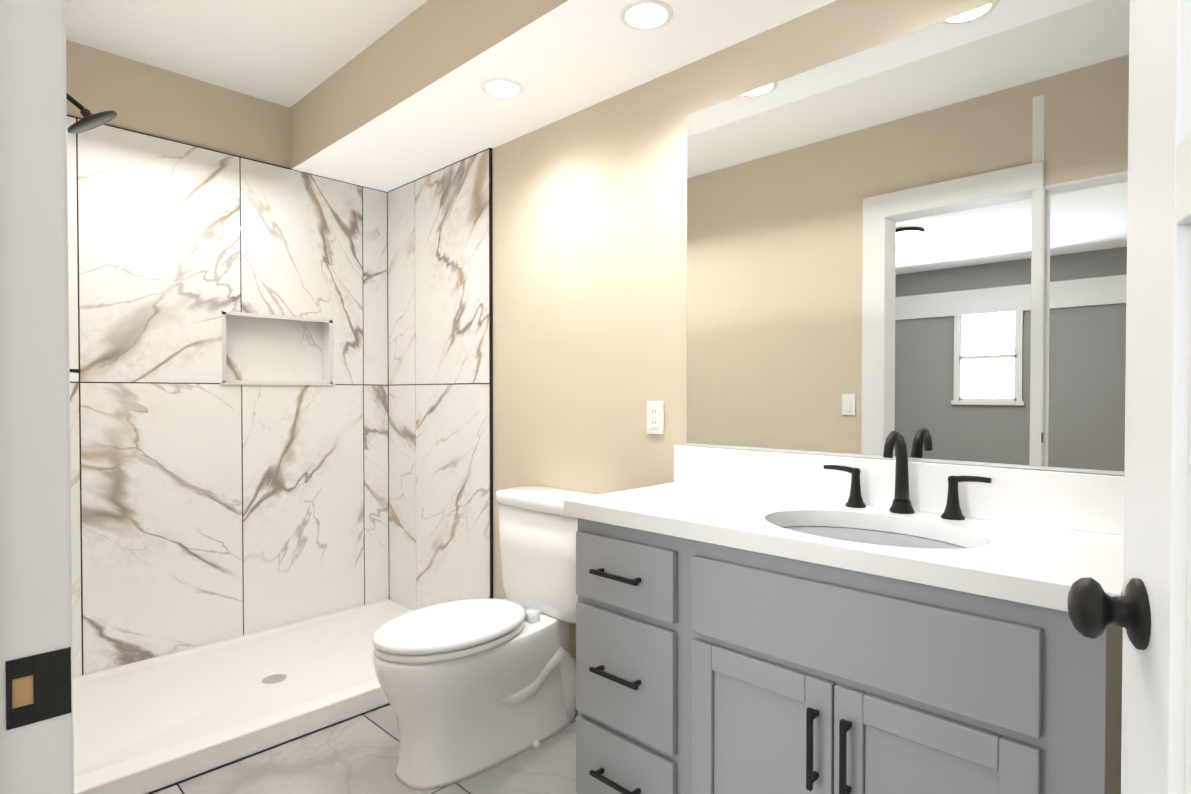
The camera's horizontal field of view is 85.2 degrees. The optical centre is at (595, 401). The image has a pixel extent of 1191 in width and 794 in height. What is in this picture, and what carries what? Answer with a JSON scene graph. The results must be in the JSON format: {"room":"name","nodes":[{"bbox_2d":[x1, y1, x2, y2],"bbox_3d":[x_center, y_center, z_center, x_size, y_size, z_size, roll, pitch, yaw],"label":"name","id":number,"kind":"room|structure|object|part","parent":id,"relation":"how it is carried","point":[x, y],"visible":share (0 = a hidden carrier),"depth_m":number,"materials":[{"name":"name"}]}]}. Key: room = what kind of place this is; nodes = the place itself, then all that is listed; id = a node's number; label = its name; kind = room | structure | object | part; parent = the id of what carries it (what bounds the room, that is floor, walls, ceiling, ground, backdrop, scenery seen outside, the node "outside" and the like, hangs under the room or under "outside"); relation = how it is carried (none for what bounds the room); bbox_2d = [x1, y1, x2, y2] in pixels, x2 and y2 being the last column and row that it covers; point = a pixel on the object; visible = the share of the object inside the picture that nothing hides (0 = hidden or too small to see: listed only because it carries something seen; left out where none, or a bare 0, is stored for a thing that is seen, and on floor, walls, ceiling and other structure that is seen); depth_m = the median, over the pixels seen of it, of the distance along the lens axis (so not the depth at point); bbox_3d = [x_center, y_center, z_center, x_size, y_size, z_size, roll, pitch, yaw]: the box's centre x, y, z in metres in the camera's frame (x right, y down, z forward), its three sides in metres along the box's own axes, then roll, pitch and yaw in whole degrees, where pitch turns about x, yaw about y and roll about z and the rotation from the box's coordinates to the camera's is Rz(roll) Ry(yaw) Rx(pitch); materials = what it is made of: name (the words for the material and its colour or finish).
{"room":"bathroom","nodes":[
{"label":"bathroom","id":0,"kind":"room"},
{"bbox_2d":[66,40,389,598],"bbox_3d":[-1.836,-0.131,2.976,0.140,2.632,1.846,1,1,44],"label":"wall","id":1,"kind":"structure","parent":0,"point":[137,96],"depth_m":2.85,"materials":[{"name":"beige paint"}]},
{"bbox_2d":[70,119,388,674],"bbox_3d":[-1.738,-0.015,2.971,0.011,2.251,1.720,1,1,44],"label":"tiled wall","id":2,"kind":"structure","parent":1,"relation":"attached to","point":[79,382],"depth_m":2.72,"materials":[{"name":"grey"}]},
{"bbox_2d":[67,115,386,192],"bbox_3d":[-1.732,-1.142,2.958,0.016,0.005,1.707,1,1,44],"label":"trim","id":3,"kind":"structure","parent":2,"relation":"attached to","point":[67,115],"depth_m":2.94,"materials":[{"name":"black metal"}]},
{"bbox_2d":[67,116,388,676],"bbox_3d":[-1.734,-0.016,2.966,0.006,2.247,1.689,1,1,44],"label":"wall tiles","id":4,"kind":"structure","parent":2,"relation":"attached to","point":[164,572],"depth_m":2.94,"materials":[{"name":"tile"}]},
{"bbox_3d":[-2.107,-0.004,2.145,0.594,2.247,0.006,1,1,44],"label":"wall tiles","id":5,"kind":"structure","parent":2,"relation":"attached to","visible":0},
{"bbox_2d":[70,369,80,372],"bbox_3d":[-1.773,-0.102,2.015,0.170,0.170,0.269,1,1,44],"label":"shower valve","id":6,"kind":"object","parent":5,"relation":"attached to","point":[75,370],"visible":0.08,"depth_m":2.09,"materials":[{"name":"black metal"}]},
{"bbox_2d":[220,311,334,385],"bbox_3d":[-1.535,-0.249,3.159,0.014,0.340,0.534,1,1,44],"label":"trim","id":7,"kind":"structure","parent":1,"relation":"attached to","point":[225,381],"depth_m":3.14,"materials":[{"name":"white tile"}]},
{"bbox_2d":[226,315,328,381],"bbox_3d":[-1.578,-0.252,3.200,0.108,0.332,0.510,1,1,44],"label":"shower niche","id":8,"kind":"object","parent":1,"relation":"attached to","point":[263,349],"depth_m":3.24,"materials":[{"name":"tile"}]},
{"bbox_2d":[65,0,426,107],"bbox_3d":[-1.565,-1.450,-0.419,5.224,0.100,6.566,1,1,44],"label":"ceiling","id":9,"kind":"structure","parent":0,"point":[289,53],"depth_m":2.55,"materials":[{"name":"white paint"}]},
{"bbox_2d":[148,703,577,793],"bbox_3d":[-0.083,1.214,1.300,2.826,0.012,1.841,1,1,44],"label":"floor","id":10,"kind":"structure","parent":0,"point":[358,754],"depth_m":2.11,"materials":[{"name":"tile"}]},
{"bbox_2d":[73,599,411,793],"bbox_3d":[-1.385,1.147,2.646,0.960,0.085,1.691,1,1,44],"label":"shower pan","id":11,"kind":"object","parent":10,"relation":"on","point":[147,726],"visible":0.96,"depth_m":2.46,"materials":[{"name":"white plastic"}]},
{"bbox_2d":[372,486,595,789],"bbox_3d":[-0.379,0.774,2.278,0.513,0.842,0.836,1,1,44],"label":"toilet","id":12,"kind":"object","parent":10,"relation":"on","point":[472,687],"visible":0.85,"depth_m":2.15,"materials":[{"name":"white ceramic"}]},
{"bbox_2d":[564,431,1123,793],"bbox_3d":[0.529,0.638,1.594,1.230,1.132,0.552,1,1,44],"label":"bathroom vanity","id":13,"kind":"object","parent":10,"relation":"on","point":[757,622],"visible":0.94,"depth_m":1.41,"materials":[{"name":"grey wood"}]},
{"bbox_2d":[564,445,1123,611],"bbox_3d":[0.536,0.241,1.596,1.230,0.169,0.532,1,1,44],"label":"countertop","id":14,"kind":"structure","parent":13,"relation":"on","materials":[{"name":"white stone"}]},
{"bbox_2d":[824,431,991,519],"bbox_3d":[0.753,0.177,1.620,0.402,0.210,0.138,1,1,44],"label":"faucet","id":15,"kind":"object","parent":14,"relation":"on","point":[900,488],"depth_m":1.64,"materials":[{"name":"black metal"}]},
{"bbox_2d":[290,0,835,191],"bbox_3d":[0.034,-1.287,2.072,3.784,0.315,0.523,1,1,44],"label":"ceiling","id":16,"kind":"structure","parent":0,"point":[406,100],"depth_m":2.34,"materials":[{"name":"white paint"}]},
{"bbox_2d":[481,78,523,98],"bbox_3d":[-0.336,-1.130,2.343,0.156,0.005,0.156,1,1,44],"label":"recessed light","id":17,"kind":"object","parent":16,"relation":"in","point":[503,88],"visible":1,"depth_m":2.33,"materials":[{"name":"white"}]},
{"bbox_2d":[620,0,672,30],"bbox_3d":[0.149,-1.124,1.888,0.156,0.005,0.156,1,1,44],"label":"recessed light","id":18,"kind":"object","parent":16,"relation":"in","point":[643,15],"visible":1,"depth_m":1.88,"materials":[{"name":"white"}]},
{"bbox_2d":[492,0,1123,663],"bbox_3d":[0.258,-0.122,2.320,4.024,2.632,0.120,1,1,44],"label":"wall","id":19,"kind":"structure","parent":0,"point":[590,280],"depth_m":2.43,"materials":[{"name":"beige paint"}]},
{"bbox_2d":[389,383,488,385],"bbox_3d":[-0.796,-0.019,3.249,0.900,2.251,0.009,1,1,44],"label":"tiled wall","id":20,"kind":"structure","parent":19,"relation":"attached to","point":[455,383],"depth_m":3.20,"materials":[{"name":"grey"}]},
{"bbox_2d":[388,149,489,609],"bbox_3d":[-0.808,-0.019,3.254,0.919,2.247,0.006,1,1,44],"label":"wall tiles","id":21,"kind":"structure","parent":20,"relation":"attached to","point":[439,435],"depth_m":3.21,"materials":[{"name":"tile"}]},
{"bbox_2d":[387,148,492,597],"bbox_3d":[-0.794,-0.019,3.243,0.900,2.252,0.015,1,1,44],"label":"trim","id":22,"kind":"structure","parent":20,"relation":"attached to","point":[491,356],"depth_m":2.93,"materials":[{"name":"black metal"}]},
{"bbox_2d":[647,401,663,433],"bbox_3d":[0.209,0.056,2.276,0.072,0.116,0.010,1,1,44],"label":"electrical outlet plate","id":23,"kind":"object","parent":19,"relation":"attached to","point":[655,417],"visible":1,"depth_m":2.27,"materials":[{"name":"white plastic"}]},
{"bbox_2d":[685,0,1129,474],"bbox_3d":[0.787,-0.400,1.709,1.339,1.105,0.010,1,1,44],"label":"wall mirror","id":24,"kind":"object","parent":19,"relation":"attached to","point":[917,240],"visible":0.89,"depth_m":1.65,"materials":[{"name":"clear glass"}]},
{"bbox_3d":[0.787,0.149,1.716,1.339,0.008,0.010,1,1,44],"label":"frame","id":25,"kind":"part","parent":24,"relation":"part of","materials":[{"name":"white"}]},
{"bbox_3d":[-0.980,-0.103,0.953,3.904,2.632,0.126,1,1,44],"label":"wall","id":26,"kind":"structure","parent":0,"visible":0},
{"bbox_2d":[0,0,73,793],"bbox_3d":[-0.388,-0.059,0.381,1.677,2.560,0.158,1,1,44],"label":"trim","id":27,"kind":"structure","parent":26,"relation":"attached to","point":[35,557],"depth_m":0.44,"materials":[{"name":"white"}]},
{"bbox_2d":[5,647,71,730],"bbox_3d":[-0.384,0.196,0.447,0.012,0.046,0.034,1,1,44],"label":"strike plate","id":28,"kind":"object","parent":27,"relation":"attached to","point":[47,676],"depth_m":0.44,"materials":[{"name":"black metal"}]},
{"bbox_2d":[66,92,116,133],"bbox_3d":[-1.847,-1.050,2.155,0.166,0.258,0.413,1,1,44],"label":"shower head","id":29,"kind":"object","parent":26,"relation":"attached to","point":[89,120],"visible":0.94,"depth_m":2.23},
{"bbox_2d":[1067,0,1190,793],"bbox_3d":[0.342,0.152,0.273,0.138,2.120,0.762,0,1,28],"label":"door","id":30,"kind":"structure","parent":26,"relation":"in","point":[1149,611],"depth_m":0.53,"materials":[{"name":"white"}]},
{"bbox_3d":[0.497,0.184,0.569,0.138,0.060,0.094,0,1,28],"label":"knob","id":31,"kind":"part","parent":30,"relation":"part of","materials":[{"name":"black metal"}]}
]}

